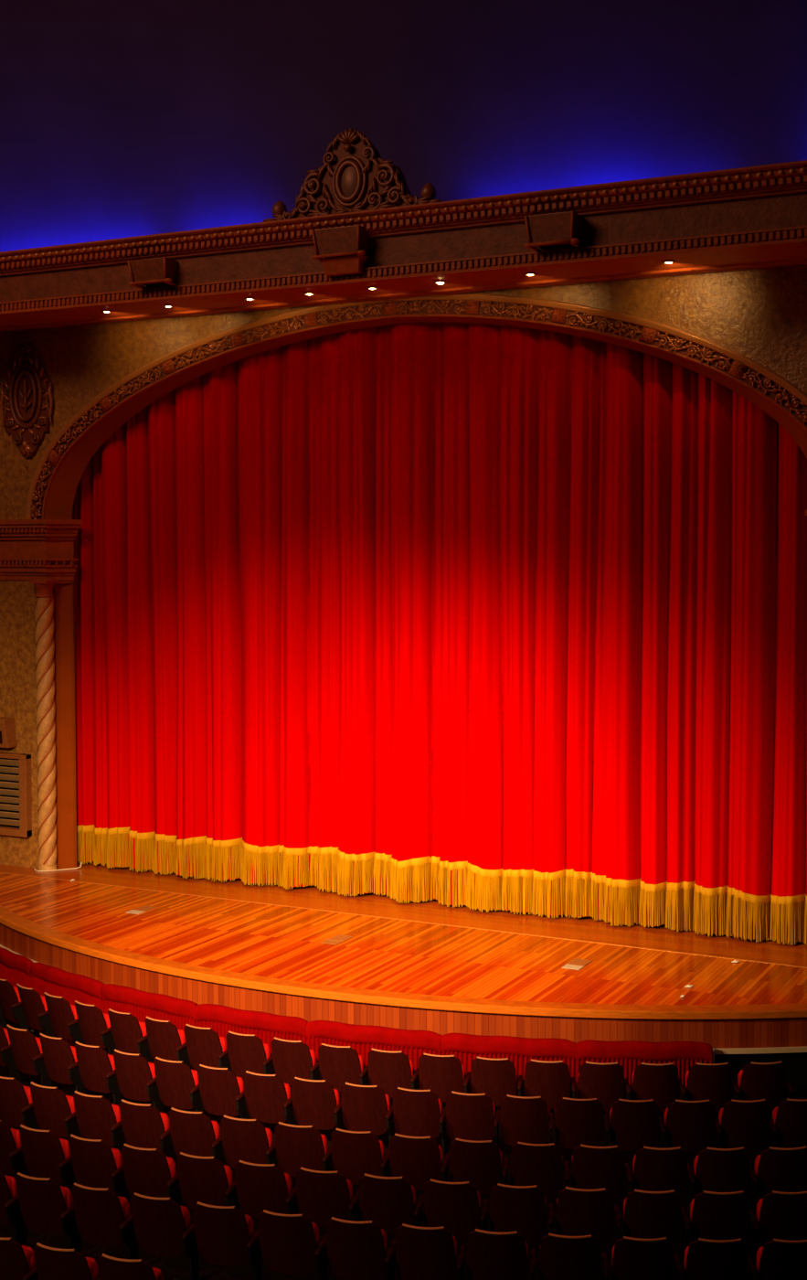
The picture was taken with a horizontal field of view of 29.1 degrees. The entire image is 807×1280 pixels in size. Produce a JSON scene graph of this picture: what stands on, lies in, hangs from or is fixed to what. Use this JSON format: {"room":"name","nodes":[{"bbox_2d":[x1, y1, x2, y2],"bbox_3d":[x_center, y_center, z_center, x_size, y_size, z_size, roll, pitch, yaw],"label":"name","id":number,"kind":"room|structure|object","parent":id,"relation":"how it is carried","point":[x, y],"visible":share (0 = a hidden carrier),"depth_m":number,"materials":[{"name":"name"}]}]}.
{"room":"auditorium","nodes":[
{"label":"auditorium","id":0,"kind":"room"},
{"bbox_2d":[0,1019,778,1279],"bbox_3d":[-5.524,5.980,12.701,32.000,0.100,27.500,2,3,27],"label":"floor","id":1,"kind":"structure","parent":0,"point":[177,1267],"depth_m":15.13,"materials":[{"name":"carpet"}]},
{"bbox_2d":[0,1076,32,1127],"bbox_3d":[-4.380,5.240,17.354,0.598,0.880,0.423,2,4,31],"label":"seat","id":2,"kind":"object","parent":1,"relation":"on","point":[14,1095],"visible":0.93,"depth_m":17.19,"materials":[{"name":"red"}]},
{"bbox_2d":[0,1237,35,1279],"bbox_3d":[-3.442,5.456,13.323,0.602,0.880,0.423,1,3,22],"label":"seat","id":3,"kind":"object","parent":1,"relation":"on","point":[16,1260],"visible":0.97,"depth_m":13.14,"materials":[{"name":"red"}]},
{"bbox_2d":[0,1024,42,1086],"bbox_3d":[-4.636,5.146,19.102,0.589,0.880,0.423,2,4,36],"label":"seat","id":4,"kind":"object","parent":1,"relation":"on","point":[18,1055],"visible":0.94,"depth_m":18.98,"materials":[{"name":"red"}]},
{"bbox_2d":[10,983,47,1032],"bbox_3d":[-4.973,5.049,20.917,0.604,0.880,0.423,3,4,42],"label":"seat","id":5,"kind":"object","parent":1,"relation":"on","point":[26,1011],"visible":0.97,"depth_m":20.78,"materials":[{"name":"red"}]},
{"bbox_2d":[4,1172,73,1247],"bbox_3d":[-3.397,5.388,14.580,0.606,0.880,0.423,1,3,23],"label":"seat","id":6,"kind":"object","parent":1,"relation":"on","point":[38,1204],"visible":0.95,"depth_m":14.47,"materials":[{"name":"red"}]},
{"bbox_2d":[9,1124,70,1183],"bbox_3d":[-3.661,5.324,15.786,0.603,0.880,0.423,1,3,26],"label":"seat","id":7,"kind":"object","parent":1,"relation":"on","point":[41,1152],"visible":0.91,"depth_m":15.65,"materials":[{"name":"red"}]},
{"bbox_2d":[21,1081,74,1137],"bbox_3d":[-3.857,5.256,17.054,0.598,0.880,0.423,2,3,28],"label":"seat","id":8,"kind":"object","parent":1,"relation":"on","point":[48,1110],"visible":0.88,"depth_m":16.92,"materials":[{"name":"red"}]},
{"bbox_2d":[32,1033,77,1087],"bbox_3d":[-4.155,5.164,18.770,0.589,0.880,0.423,2,4,33],"label":"seat","id":9,"kind":"object","parent":1,"relation":"on","point":[57,1055],"visible":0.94,"depth_m":18.64,"materials":[{"name":"red wood"}]},
{"bbox_2d":[37,992,77,1039],"bbox_3d":[-4.508,5.071,20.516,0.604,0.880,0.423,2,4,39],"label":"seat","id":10,"kind":"object","parent":1,"relation":"on","point":[55,1020],"visible":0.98,"depth_m":20.38,"materials":[{"name":"red"}]},
{"bbox_2d":[22,1242,98,1279],"bbox_3d":[-2.870,5.467,13.107,0.602,0.880,0.423,1,3,20],"label":"seat","id":11,"kind":"object","parent":1,"relation":"on","point":[51,1264],"visible":1,"depth_m":12.93,"materials":[{"name":"red"}]},
{"bbox_2d":[67,1000,110,1048],"bbox_3d":[-4.024,5.091,20.140,0.604,0.880,0.423,2,4,36],"label":"seat","id":12,"kind":"object","parent":1,"relation":"on","point":[87,1029],"visible":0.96,"depth_m":20.00,"materials":[{"name":"red"}]},
{"bbox_2d":[58,1134,122,1192],"bbox_3d":[-3.104,5.338,15.530,0.603,0.880,0.423,1,3,23],"label":"seat","id":13,"kind":"object","parent":1,"relation":"on","point":[90,1163],"visible":0.81,"depth_m":15.40,"materials":[{"name":"red"}]},
{"bbox_2d":[67,1041,115,1094],"bbox_3d":[-3.659,5.181,18.460,0.589,0.880,0.423,2,4,31],"label":"seat","id":14,"kind":"object","parent":1,"relation":"on","point":[93,1063],"visible":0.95,"depth_m":18.33,"materials":[{"name":"red wood"}]},
{"bbox_2d":[64,1090,121,1146],"bbox_3d":[-3.321,5.271,16.776,0.598,0.880,0.423,2,3,26],"label":"seat","id":15,"kind":"object","parent":1,"relation":"on","point":[93,1117],"visible":0.84,"depth_m":16.64,"materials":[{"name":"red"}]},
{"bbox_2d":[60,1183,130,1257],"bbox_3d":[-2.823,5.401,14.347,0.606,0.880,0.423,1,3,21],"label":"seat","id":16,"kind":"object","parent":1,"relation":"on","point":[95,1216],"visible":0.97,"depth_m":14.23,"materials":[{"name":"red"}]},
{"bbox_2d":[100,1008,147,1055],"bbox_3d":[-3.521,5.110,19.788,0.604,0.880,0.423,2,4,33],"label":"seat","id":17,"kind":"object","parent":1,"relation":"on","point":[125,1029],"visible":0.88,"depth_m":19.65,"materials":[{"name":"red"}]},
{"bbox_2d":[105,1049,155,1107],"bbox_3d":[-3.151,5.196,18.171,0.589,0.880,0.423,2,3,28],"label":"seat","id":18,"kind":"object","parent":1,"relation":"on","point":[131,1075],"visible":0.96,"depth_m":18.05,"materials":[{"name":"red wood"}]},
{"bbox_2d":[96,1253,177,1279],"bbox_3d":[-2.254,5.479,12.899,0.679,0.880,0.423,1,3,18],"label":"seat","id":19,"kind":"object","parent":1,"relation":"on","point":[110,1268],"visible":1,"depth_m":12.71,"materials":[{"name":"red"}]},
{"bbox_2d":[110,1099,170,1153],"bbox_3d":[-2.775,5.285,16.520,0.598,0.880,0.423,1,3,24],"label":"seat","id":20,"kind":"object","parent":1,"relation":"on","point":[142,1125],"visible":0.84,"depth_m":16.39,"materials":[{"name":"red"}]},
{"bbox_2d":[111,1143,176,1214],"bbox_3d":[-2.537,5.350,15.296,0.603,0.880,0.423,1,3,21],"label":"seat","id":21,"kind":"object","parent":1,"relation":"on","point":[147,1172],"visible":0.83,"depth_m":15.17,"materials":[{"name":"red"}]},
{"bbox_2d":[119,1192,191,1259],"bbox_3d":[-2.240,5.412,14.135,0.606,0.880,0.423,1,3,19],"label":"seat","id":22,"kind":"object","parent":1,"relation":"on","point":[157,1225],"visible":0.98,"depth_m":14.02,"materials":[{"name":"red"}]},
{"bbox_2d":[137,1016,185,1062],"bbox_3d":[-3.001,5.127,19.463,0.604,0.880,0.423,2,4,30],"label":"seat","id":23,"kind":"object","parent":1,"relation":"on","point":[163,1038],"visible":0.88,"depth_m":19.32,"materials":[{"name":"red"}]},
{"bbox_2d":[146,1056,198,1112],"bbox_3d":[-2.630,5.210,17.906,0.589,0.880,0.423,1,3,26],"label":"seat","id":24,"kind":"object","parent":1,"relation":"on","point":[171,1086],"visible":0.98,"depth_m":17.79,"materials":[{"name":"red wood"}]},
{"bbox_2d":[160,1107,220,1167],"bbox_3d":[-2.218,5.297,16.287,0.598,0.880,0.423,1,3,21],"label":"seat","id":25,"kind":"object","parent":1,"relation":"on","point":[189,1133],"visible":0.77,"depth_m":16.16,"materials":[{"name":"red"}]},
{"bbox_2d":[166,1152,233,1208],"bbox_3d":[-1.961,5.362,15.084,0.603,0.880,0.423,1,3,19],"label":"seat","id":26,"kind":"object","parent":1,"relation":"on","point":[204,1179],"visible":0.84,"depth_m":14.96,"materials":[{"name":"red"}]},
{"bbox_2d":[176,1024,227,1069],"bbox_3d":[-2.465,5.143,19.164,0.604,0.880,0.423,2,3,27],"label":"seat","id":27,"kind":"object","parent":1,"relation":"on","point":[203,1046],"visible":0.85,"depth_m":19.02,"materials":[{"name":"red wood"}]},
{"bbox_2d":[190,1064,244,1116],"bbox_3d":[-2.098,5.223,17.663,0.589,0.880,0.423,1,3,23],"label":"seat","id":28,"kind":"object","parent":1,"relation":"on","point":[216,1093],"visible":0.98,"depth_m":17.54,"materials":[{"name":"red wood"}]},
{"bbox_2d":[181,1201,254,1279],"bbox_3d":[-1.650,5.422,13.945,0.606,0.880,0.423,1,3,17],"label":"seat","id":29,"kind":"object","parent":1,"relation":"on","point":[221,1235],"visible":0.96,"depth_m":13.84,"materials":[{"name":"red"}]},
{"bbox_2d":[211,1115,273,1168],"bbox_3d":[-1.653,5.308,16.077,0.598,0.880,0.423,1,3,19],"label":"seat","id":30,"kind":"object","parent":1,"relation":"on","point":[247,1140],"visible":0.8,"depth_m":15.95,"materials":[{"name":"red"}]},
{"bbox_2d":[218,1031,270,1077],"bbox_3d":[-1.914,5.158,18.893,0.604,0.880,0.423,1,3,25],"label":"seat","id":31,"kind":"object","parent":1,"relation":"on","point":[244,1052],"visible":0.85,"depth_m":18.76,"materials":[{"name":"red wood"}]},
{"bbox_2d":[224,1160,291,1218],"bbox_3d":[-1.377,5.372,14.895,0.603,0.880,0.423,1,3,17],"label":"seat","id":32,"kind":"object","parent":1,"relation":"on","point":[256,1188],"visible":0.87,"depth_m":14.77,"materials":[{"name":"red"}]},
{"bbox_2d":[235,1070,291,1123],"bbox_3d":[-1.556,5.235,17.444,0.589,0.880,0.423,1,3,21],"label":"seat","id":33,"kind":"object","parent":1,"relation":"on","point":[263,1097],"visible":0.98,"depth_m":17.33,"materials":[{"name":"red"}]},
{"bbox_2d":[246,1209,319,1279],"bbox_3d":[-1.054,5.431,13.778,0.606,0.880,0.423,1,3,14],"label":"seat","id":34,"kind":"object","parent":1,"relation":"on","point":[286,1243],"visible":0.99,"depth_m":13.67,"materials":[{"name":"red"}]},
{"bbox_2d":[263,1037,316,1086],"bbox_3d":[-1.350,5.171,18.650,0.604,0.880,0.423,1,3,22],"label":"seat","id":35,"kind":"object","parent":1,"relation":"on","point":[289,1060],"visible":0.8,"depth_m":18.52,"materials":[{"name":"red wood"}]},
{"bbox_2d":[266,1121,328,1177],"bbox_3d":[-1.079,5.318,15.890,0.598,0.880,0.423,1,3,17],"label":"seat","id":36,"kind":"object","parent":1,"relation":"on","point":[294,1147],"visible":0.84,"depth_m":15.76,"materials":[{"name":"red"}]},
{"bbox_2d":[283,1077,340,1130],"bbox_3d":[-1.005,5.246,17.249,0.589,0.880,0.423,1,3,18],"label":"seat","id":37,"kind":"object","parent":1,"relation":"on","point":[313,1103],"visible":0.94,"depth_m":17.13,"materials":[{"name":"red"}]},
{"bbox_2d":[286,1167,352,1227],"bbox_3d":[-0.786,5.380,14.730,0.603,0.880,0.423,1,3,14],"label":"seat","id":38,"kind":"object","parent":1,"relation":"on","point":[319,1196],"visible":0.82,"depth_m":14.61,"materials":[{"name":"red"}]},
{"bbox_2d":[309,1043,363,1092],"bbox_3d":[-0.775,5.182,18.436,0.604,0.880,0.423,1,3,19],"label":"seat","id":39,"kind":"object","parent":1,"relation":"on","point":[337,1065],"visible":0.84,"depth_m":18.30,"materials":[{"name":"red wood"}]},
{"bbox_2d":[314,1216,387,1279],"bbox_3d":[-0.451,5.439,13.632,0.606,0.880,0.423,1,3,12],"label":"seat","id":40,"kind":"object","parent":1,"relation":"on","point":[353,1250],"visible":1,"depth_m":13.52,"materials":[{"name":"red"}]},
{"bbox_2d":[322,1128,384,1184],"bbox_3d":[-0.497,5.327,15.728,0.598,0.880,0.423,1,3,14],"label":"seat","id":41,"kind":"object","parent":1,"relation":"on","point":[353,1154],"visible":0.88,"depth_m":15.60,"materials":[{"name":"red"}]},
{"bbox_2d":[333,1082,390,1135],"bbox_3d":[-0.446,5.255,17.079,0.589,0.880,0.423,1,3,16],"label":"seat","id":42,"kind":"object","parent":1,"relation":"on","point":[361,1108],"visible":0.92,"depth_m":16.96,"materials":[{"name":"red"}]},
{"bbox_2d":[30,966,716,1119],"bbox_3d":[-1.503,5.094,19.883,10.817,0.902,1.386,1,3,25],"label":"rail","id":43,"kind":"object","parent":1,"relation":"on","point":[713,1048],"visible":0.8,"depth_m":18.17,"materials":[{"name":"red metal"}]},
{"bbox_2d":[0,947,33,1023],"bbox_3d":[-5.641,4.907,22.170,0.142,0.970,1.431,-3,4,-41],"label":"drape","id":44,"kind":"object","parent":43,"relation":"hanging from","point":[15,968],"visible":0.48,"depth_m":21.91,"materials":[{"name":"red fabric"}]},
{"bbox_2d":[30,962,105,1045],"bbox_3d":[-4.577,4.968,21.106,1.594,0.962,0.144,3,4,41],"label":"drape","id":45,"kind":"object","parent":43,"relation":"hanging from","point":[51,980],"visible":0.44,"depth_m":21.03,"materials":[{"name":"red fabric"}]},
{"bbox_2d":[101,983,197,1069],"bbox_3d":[-3.310,5.024,20.136,1.613,0.954,0.142,2,4,34],"label":"drape","id":46,"kind":"object","parent":43,"relation":"hanging from","point":[141,1004],"visible":0.39,"depth_m":20.07,"materials":[{"name":"red fabric"}]},
{"bbox_2d":[193,1003,308,1092],"bbox_3d":[-1.915,5.071,19.340,1.614,0.946,0.147,1,3,26],"label":"drape","id":47,"kind":"object","parent":43,"relation":"hanging from","point":[222,1019],"visible":0.43,"depth_m":19.26,"materials":[{"name":"red fabric"}]},
{"bbox_2d":[305,1020,441,1104],"bbox_3d":[-0.373,5.107,18.731,1.715,0.938,0.148,1,3,18],"label":"drape","id":48,"kind":"object","parent":43,"relation":"hanging from","point":[413,1043],"visible":0.43,"depth_m":18.67,"materials":[{"name":"red fabric"}]},
{"bbox_2d":[440,1032,576,1117],"bbox_3d":[1.239,5.132,18.346,1.614,0.929,0.140,1,3,9],"label":"drape","id":49,"kind":"object","parent":43,"relation":"hanging from","point":[464,1047],"visible":0.35,"depth_m":18.29,"materials":[{"name":"red fabric"}]},
{"bbox_2d":[576,1039,712,1119],"bbox_3d":[2.817,5.146,18.191,1.573,0.918,0.147,0,3,1],"label":"drape","id":50,"kind":"object","parent":43,"relation":"hanging from","point":[629,1054],"visible":0.31,"depth_m":18.14,"materials":[{"name":"red fabric"}]},
{"bbox_2d":[349,1173,415,1234],"bbox_3d":[-0.189,5.388,14.587,0.603,0.880,0.423,1,3,12],"label":"seat","id":51,"kind":"object","parent":1,"relation":"on","point":[389,1202],"visible":0.89,"depth_m":14.47,"materials":[{"name":"red"}]},
{"bbox_2d":[359,1048,414,1098],"bbox_3d":[-0.189,5.192,18.252,0.604,0.880,0.423,1,3,16],"label":"seat","id":52,"kind":"object","parent":1,"relation":"on","point":[389,1071],"visible":0.84,"depth_m":18.12,"materials":[{"name":"red wood"}]},
{"bbox_2d":[0,861,806,1113],"bbox_3d":[-0.659,4.789,22.293,23.000,1.253,5.900,2,3,27],"label":"stage","id":53,"kind":"object","parent":1,"relation":"on","point":[431,965],"visible":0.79,"depth_m":20.63,"materials":[{"name":"brown wood"}]},
{"bbox_2d":[28,580,59,870],"bbox_3d":[-6.096,1.461,26.485,0.370,4.950,0.365,2,3,27],"label":"twisted column","id":54,"kind":"structure","parent":53,"relation":"on","point":[44,634],"depth_m":26.37,"materials":[{"name":"paint"}]},
{"bbox_2d":[381,1133,442,1190],"bbox_3d":[0.090,5.334,15.589,0.598,0.880,0.423,1,3,12],"label":"seat","id":55,"kind":"object","parent":1,"relation":"on","point":[418,1160],"visible":0.8,"depth_m":15.46,"materials":[{"name":"red"}]},
{"bbox_2d":[385,1087,442,1141],"bbox_3d":[0.120,5.263,16.933,0.589,0.880,0.423,1,3,13],"label":"seat","id":56,"kind":"object","parent":1,"relation":"on","point":[412,1113],"visible":0.85,"depth_m":16.82,"materials":[{"name":"red"}]},
{"bbox_2d":[384,1223,457,1279],"bbox_3d":[0.157,5.446,13.510,0.606,0.880,0.423,1,3,10],"label":"seat","id":57,"kind":"object","parent":1,"relation":"on","point":[419,1253],"visible":1,"depth_m":13.39,"materials":[{"name":"red"}]},
{"bbox_2d":[410,1053,464,1102],"bbox_3d":[0.405,5.200,18.098,0.604,0.880,0.423,1,3,13],"label":"seat","id":58,"kind":"object","parent":1,"relation":"on","point":[442,1075],"visible":0.79,"depth_m":17.97,"materials":[{"name":"red wood"}]},
{"bbox_2d":[414,1178,480,1239],"bbox_3d":[0.413,5.394,14.468,0.603,0.880,0.423,1,3,10],"label":"seat","id":59,"kind":"object","parent":1,"relation":"on","point":[455,1207],"visible":0.83,"depth_m":14.35,"materials":[{"name":"red"}]},
{"bbox_2d":[438,1091,495,1162],"bbox_3d":[0.692,5.269,16.813,0.589,0.880,0.423,1,3,10],"label":"seat","id":60,"kind":"object","parent":1,"relation":"on","point":[466,1116],"visible":0.86,"depth_m":16.70,"materials":[{"name":"red"}]},
{"bbox_2d":[440,1138,502,1194],"bbox_3d":[0.683,5.340,15.475,0.598,0.880,0.423,1,3,10],"label":"seat","id":61,"kind":"object","parent":1,"relation":"on","point":[479,1163],"visible":0.8,"depth_m":15.35,"materials":[{"name":"red"}]},
{"bbox_2d":[463,1056,516,1106],"bbox_3d":[1.006,5.207,17.974,0.604,0.880,0.423,1,3,10],"label":"seat","id":62,"kind":"object","parent":1,"relation":"on","point":[496,1078],"visible":0.8,"depth_m":17.85,"materials":[{"name":"red wood"}]},
{"bbox_2d":[457,1228,527,1279],"bbox_3d":[0.769,5.451,13.410,0.606,0.880,0.423,0,3,8],"label":"seat","id":63,"kind":"object","parent":1,"relation":"on","point":[491,1255],"visible":1,"depth_m":13.28,"materials":[{"name":"red"}]},
{"bbox_2d":[480,1183,546,1244],"bbox_3d":[1.019,5.400,14.373,0.603,0.880,0.423,0,3,8],"label":"seat","id":64,"kind":"object","parent":1,"relation":"on","point":[521,1210],"visible":0.85,"depth_m":14.25,"materials":[{"name":"red"}]},
{"bbox_2d":[493,1094,549,1145],"bbox_3d":[1.269,5.274,16.718,0.589,0.880,0.423,0,3,8],"label":"seat","id":65,"kind":"object","parent":1,"relation":"on","point":[522,1119],"visible":0.9,"depth_m":16.60,"materials":[{"name":"red"}]},
{"bbox_2d":[502,1141,563,1198],"bbox_3d":[1.280,5.345,15.386,0.598,0.880,0.423,0,3,7],"label":"seat","id":66,"kind":"object","parent":1,"relation":"on","point":[540,1166],"visible":0.8,"depth_m":15.26,"materials":[{"name":"red"}]},
{"bbox_2d":[517,1059,570,1109],"bbox_3d":[1.613,5.212,17.880,0.604,0.880,0.423,0,3,7],"label":"seat","id":67,"kind":"object","parent":1,"relation":"on","point":[550,1081],"visible":0.8,"depth_m":17.75,"materials":[{"name":"red wood"}]},
{"bbox_2d":[530,1233,600,1279],"bbox_3d":[1.384,5.455,13.333,0.606,0.880,0.423,0,3,6],"label":"seat","id":68,"kind":"object","parent":1,"relation":"on","point":[561,1257],"visible":1,"depth_m":13.19,"materials":[{"name":"red"}]},
{"bbox_2d":[549,1097,604,1149],"bbox_3d":[1.850,5.278,16.648,0.589,0.880,0.423,0,3,5],"label":"seat","id":69,"kind":"object","parent":1,"relation":"on","point":[578,1122],"visible":0.91,"depth_m":16.53,"materials":[{"name":"red"}]},
{"bbox_2d":[548,1186,614,1247],"bbox_3d":[1.629,5.403,14.301,0.603,0.880,0.423,0,3,5],"label":"seat","id":70,"kind":"object","parent":1,"relation":"on","point":[580,1212],"visible":0.82,"depth_m":14.18,"materials":[{"name":"red"}]},
{"bbox_2d":[564,1144,625,1200],"bbox_3d":[1.880,5.349,15.321,0.598,0.880,0.423,0,3,5],"label":"seat","id":71,"kind":"object","parent":1,"relation":"on","point":[592,1168],"visible":0.83,"depth_m":15.19,"materials":[{"name":"red"}]},
{"bbox_2d":[571,1061,624,1110],"bbox_3d":[2.223,5.215,17.818,0.604,0.880,0.423,0,3,4],"label":"seat","id":72,"kind":"object","parent":1,"relation":"on","point":[602,1082],"visible":0.82,"depth_m":17.69,"materials":[{"name":"red wood"}]},
{"bbox_2d":[604,1098,660,1151],"bbox_3d":[2.433,5.280,16.603,0.589,0.880,0.423,0,3,3],"label":"seat","id":73,"kind":"object","parent":1,"relation":"on","point":[634,1125],"visible":0.89,"depth_m":16.49,"materials":[{"name":"red"}]},
{"bbox_2d":[601,1236,674,1279],"bbox_3d":[2.001,5.458,13.278,0.606,0.880,0.423,0,3,4],"label":"seat","id":74,"kind":"object","parent":1,"relation":"on","point":[633,1258],"visible":1,"depth_m":13.14,"materials":[{"name":"red"}]},
{"bbox_2d":[614,1189,682,1246],"bbox_3d":[2.241,5.406,14.254,0.603,0.880,0.423,0,3,3],"label":"seat","id":75,"kind":"object","parent":1,"relation":"on","point":[646,1214],"visible":0.81,"depth_m":14.13,"materials":[{"name":"red"}]},
{"bbox_2d":[624,1062,679,1111],"bbox_3d":[2.836,5.217,17.787,0.604,0.880,0.423,0,3,1],"label":"seat","id":76,"kind":"object","parent":1,"relation":"on","point":[658,1082],"visible":0.81,"depth_m":17.66,"materials":[{"name":"red wood"}]},
{"bbox_2d":[625,1146,687,1198],"bbox_3d":[2.482,5.351,15.281,0.598,0.880,0.423,0,3,2],"label":"seat","id":77,"kind":"object","parent":1,"relation":"on","point":[654,1168],"visible":0.77,"depth_m":15.16,"materials":[{"name":"red"}]},
{"bbox_2d":[658,1099,714,1151],"bbox_3d":[3.017,5.281,16.585,0.589,0.880,0.423,0,3,0],"label":"seat","id":78,"kind":"object","parent":1,"relation":"on","point":[689,1125],"visible":0.92,"depth_m":16.47,"materials":[{"name":"red"}]},
{"bbox_2d":[677,1062,733,1110],"bbox_3d":[3.450,5.217,17.786,0.604,0.880,0.423,0,3,-2],"label":"seat","id":79,"kind":"object","parent":1,"relation":"on","point":[711,1082],"visible":0.83,"depth_m":17.66,"materials":[{"name":"red wood"}]},
{"bbox_2d":[673,1237,748,1279],"bbox_3d":[2.621,5.460,13.247,0.606,0.880,0.423,0,3,2],"label":"seat","id":80,"kind":"object","parent":1,"relation":"on","point":[705,1259],"visible":0.98,"depth_m":13.11,"materials":[{"name":"red"}]},
{"bbox_2d":[681,1190,749,1271],"bbox_3d":[2.854,5.407,14.230,0.603,0.880,0.423,0,3,1],"label":"seat","id":81,"kind":"object","parent":1,"relation":"on","point":[717,1216],"visible":0.79,"depth_m":14.11,"materials":[{"name":"red"}]},
{"bbox_2d":[686,1146,749,1222],"bbox_3d":[3.086,5.352,15.266,0.598,0.880,0.423,0,3,0],"label":"seat","id":82,"kind":"object","parent":1,"relation":"on","point":[715,1169],"visible":0.83,"depth_m":15.15,"materials":[{"name":"red"}]},
{"bbox_2d":[712,1098,769,1151],"bbox_3d":[3.602,5.281,16.592,0.589,0.880,0.423,0,3,-2],"label":"seat","id":83,"kind":"object","parent":1,"relation":"on","point":[741,1124],"visible":0.96,"depth_m":16.48,"materials":[{"name":"red"}]},
{"bbox_2d":[730,1061,794,1109],"bbox_3d":[4.103,5.215,17.820,0.685,0.880,0.423,0,3,-5],"label":"seat","id":84,"kind":"object","parent":1,"relation":"on","point":[757,1081],"visible":0.79,"depth_m":17.70,"materials":[{"name":"red wood"}]},
{"bbox_2d":[746,1146,806,1212],"bbox_3d":[3.726,5.351,15.278,0.672,0.880,0.423,0,3,-2],"label":"seat","id":85,"kind":"object","parent":1,"relation":"on","point":[776,1169],"visible":0.76,"depth_m":15.15,"materials":[{"name":"red"}]},
{"bbox_2d":[746,1238,806,1279],"bbox_3d":[3.281,5.460,13.240,0.688,0.880,0.423,0,3,0],"label":"seat","id":86,"kind":"object","parent":1,"relation":"on","point":[776,1259],"visible":0.98,"depth_m":13.10,"materials":[{"name":"red"}]},
{"bbox_2d":[747,1190,806,1264],"bbox_3d":[3.507,5.407,14.232,0.682,0.880,0.423,0,3,-1],"label":"seat","id":87,"kind":"object","parent":1,"relation":"on","point":[780,1215],"visible":0.71,"depth_m":14.11,"materials":[{"name":"red"}]},
{"bbox_2d":[766,1098,806,1150],"bbox_3d":[4.218,5.279,16.628,0.654,0.880,0.423,0,3,-5],"label":"seat","id":88,"kind":"object","parent":1,"relation":"on","point":[788,1127],"visible":0.84,"depth_m":16.51,"materials":[{"name":"red"}]},
{"bbox_2d":[0,0,806,251],"bbox_3d":[-5.760,-8.674,11.447,36.000,8.200,26.450,2,3,27],"label":"ceiling","id":89,"kind":"structure","parent":0,"point":[119,119],"depth_m":22.58,"materials":[{"name":"blue paint"}]},
{"bbox_2d":[0,264,806,868],"bbox_3d":[0.037,-0.276,23.404,24.000,11.250,0.190,2,3,27],"label":"wall","id":90,"kind":"structure","parent":0,"point":[760,314],"depth_m":25.16,"materials":[{"name":"paint"}]},
{"bbox_2d":[0,751,31,837],"bbox_3d":[-6.959,2.656,26.904,1.200,1.420,0.150,2,3,27],"label":"air vent","id":91,"kind":"object","parent":90,"relation":"in","point":[16,800],"visible":1,"depth_m":26.75,"materials":[{"name":"brown wood"}]},
{"bbox_2d":[0,341,53,458],"bbox_3d":[-6.382,-4.064,26.246,1.139,1.950,0.153,2,3,27],"label":"wall medallion","id":92,"kind":"object","parent":90,"relation":"attached to","point":[26,398],"visible":1,"depth_m":26.22,"materials":[{"name":"brown wood"}]},
{"bbox_2d":[0,519,81,580],"bbox_3d":[-8.135,-1.584,27.434,5.720,1.030,0.540,2,3,27],"label":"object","id":93,"kind":"structure","parent":90,"relation":"attached to","point":[30,549],"depth_m":26.38,"materials":[{"name":"paint"}]},
{"bbox_2d":[72,322,433,903],"bbox_3d":[-2.853,-0.650,25.380,7.278,9.235,0.510,2,3,27],"label":"stage curtain","id":94,"kind":"object","parent":90,"relation":"hanging from","point":[250,544],"visible":0.88,"depth_m":24.96,"materials":[{"name":"red fabric"}]},
{"bbox_2d":[25,292,806,519],"bbox_3d":[-0.210,-3.497,23.186,13.870,3.285,0.112,2,3,27],"label":"arch","id":95,"kind":"object","parent":90,"relation":"attached to","point":[720,358],"visible":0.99,"depth_m":22.85,"materials":[{"name":"paint"}]},
{"bbox_2d":[44,316,806,867],"bbox_3d":[-0.104,0.259,23.598,14.360,10.160,0.360,2,3,27],"label":"proscenium arch","id":96,"kind":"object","parent":90,"relation":"attached to","point":[61,493],"depth_m":26.06,"materials":[{"name":"paint"}]},
{"bbox_2d":[427,322,806,945],"bbox_3d":[3.487,-0.478,22.173,6.988,9.235,0.523,2,3,27],"label":"stage curtain","id":97,"kind":"object","parent":90,"relation":"hanging from","point":[617,535],"visible":0.94,"depth_m":22.41,"materials":[{"name":"red fabric"}]},
{"bbox_2d":[0,192,806,302],"bbox_3d":[-0.403,-5.437,22.256,23.800,0.740,1.640,2,3,27],"label":"frieze","id":98,"kind":"structure","parent":0,"point":[785,210],"depth_m":20.83,"materials":[{"name":"paint"}]},
{"bbox_2d":[127,256,178,288],"bbox_3d":[-3.668,-5.377,22.780,0.761,0.365,0.373,2,3,27],"label":"bracket","id":99,"kind":"object","parent":98,"relation":"attached to","point":[157,271],"visible":1,"depth_m":22.69,"materials":[{"name":"paint"}]},
{"bbox_2d":[310,224,369,277],"bbox_3d":[-0.856,-5.341,21.361,0.838,0.604,0.373,2,3,27],"label":"bracket","id":100,"kind":"object","parent":98,"relation":"attached to","point":[345,250],"visible":1,"depth_m":21.29,"materials":[{"name":"paint"}]},
{"bbox_2d":[0,160,806,315],"bbox_3d":[-0.826,-5.384,21.395,23.890,0.915,0.280,2,3,27],"label":"crown molding","id":101,"kind":"structure","parent":98,"relation":"attached to","point":[790,177],"depth_m":20.75,"materials":[{"name":"paint"}]},
{"bbox_2d":[263,128,441,222],"bbox_3d":[-0.728,-6.448,21.554,2.946,1.257,0.287,2,3,27],"label":"crest","id":102,"kind":"object","parent":101,"relation":"on","point":[354,176],"visible":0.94,"depth_m":21.47,"materials":[{"name":"brown wood"}]},
{"bbox_2d":[0,243,806,331],"bbox_3d":[-0.394,-5.049,22.294,23.800,0.160,1.680,2,3,27],"label":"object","id":103,"kind":"structure","parent":98,"relation":"attached to","point":[789,254],"depth_m":21.79,"materials":[{"name":"paint"}]},
{"bbox_2d":[523,210,582,251],"bbox_3d":[1.930,-5.246,19.959,0.761,0.404,0.373,2,3,27],"label":"bracket","id":104,"kind":"object","parent":98,"relation":"attached to","point":[560,229],"visible":1,"depth_m":19.86,"materials":[{"name":"paint"}]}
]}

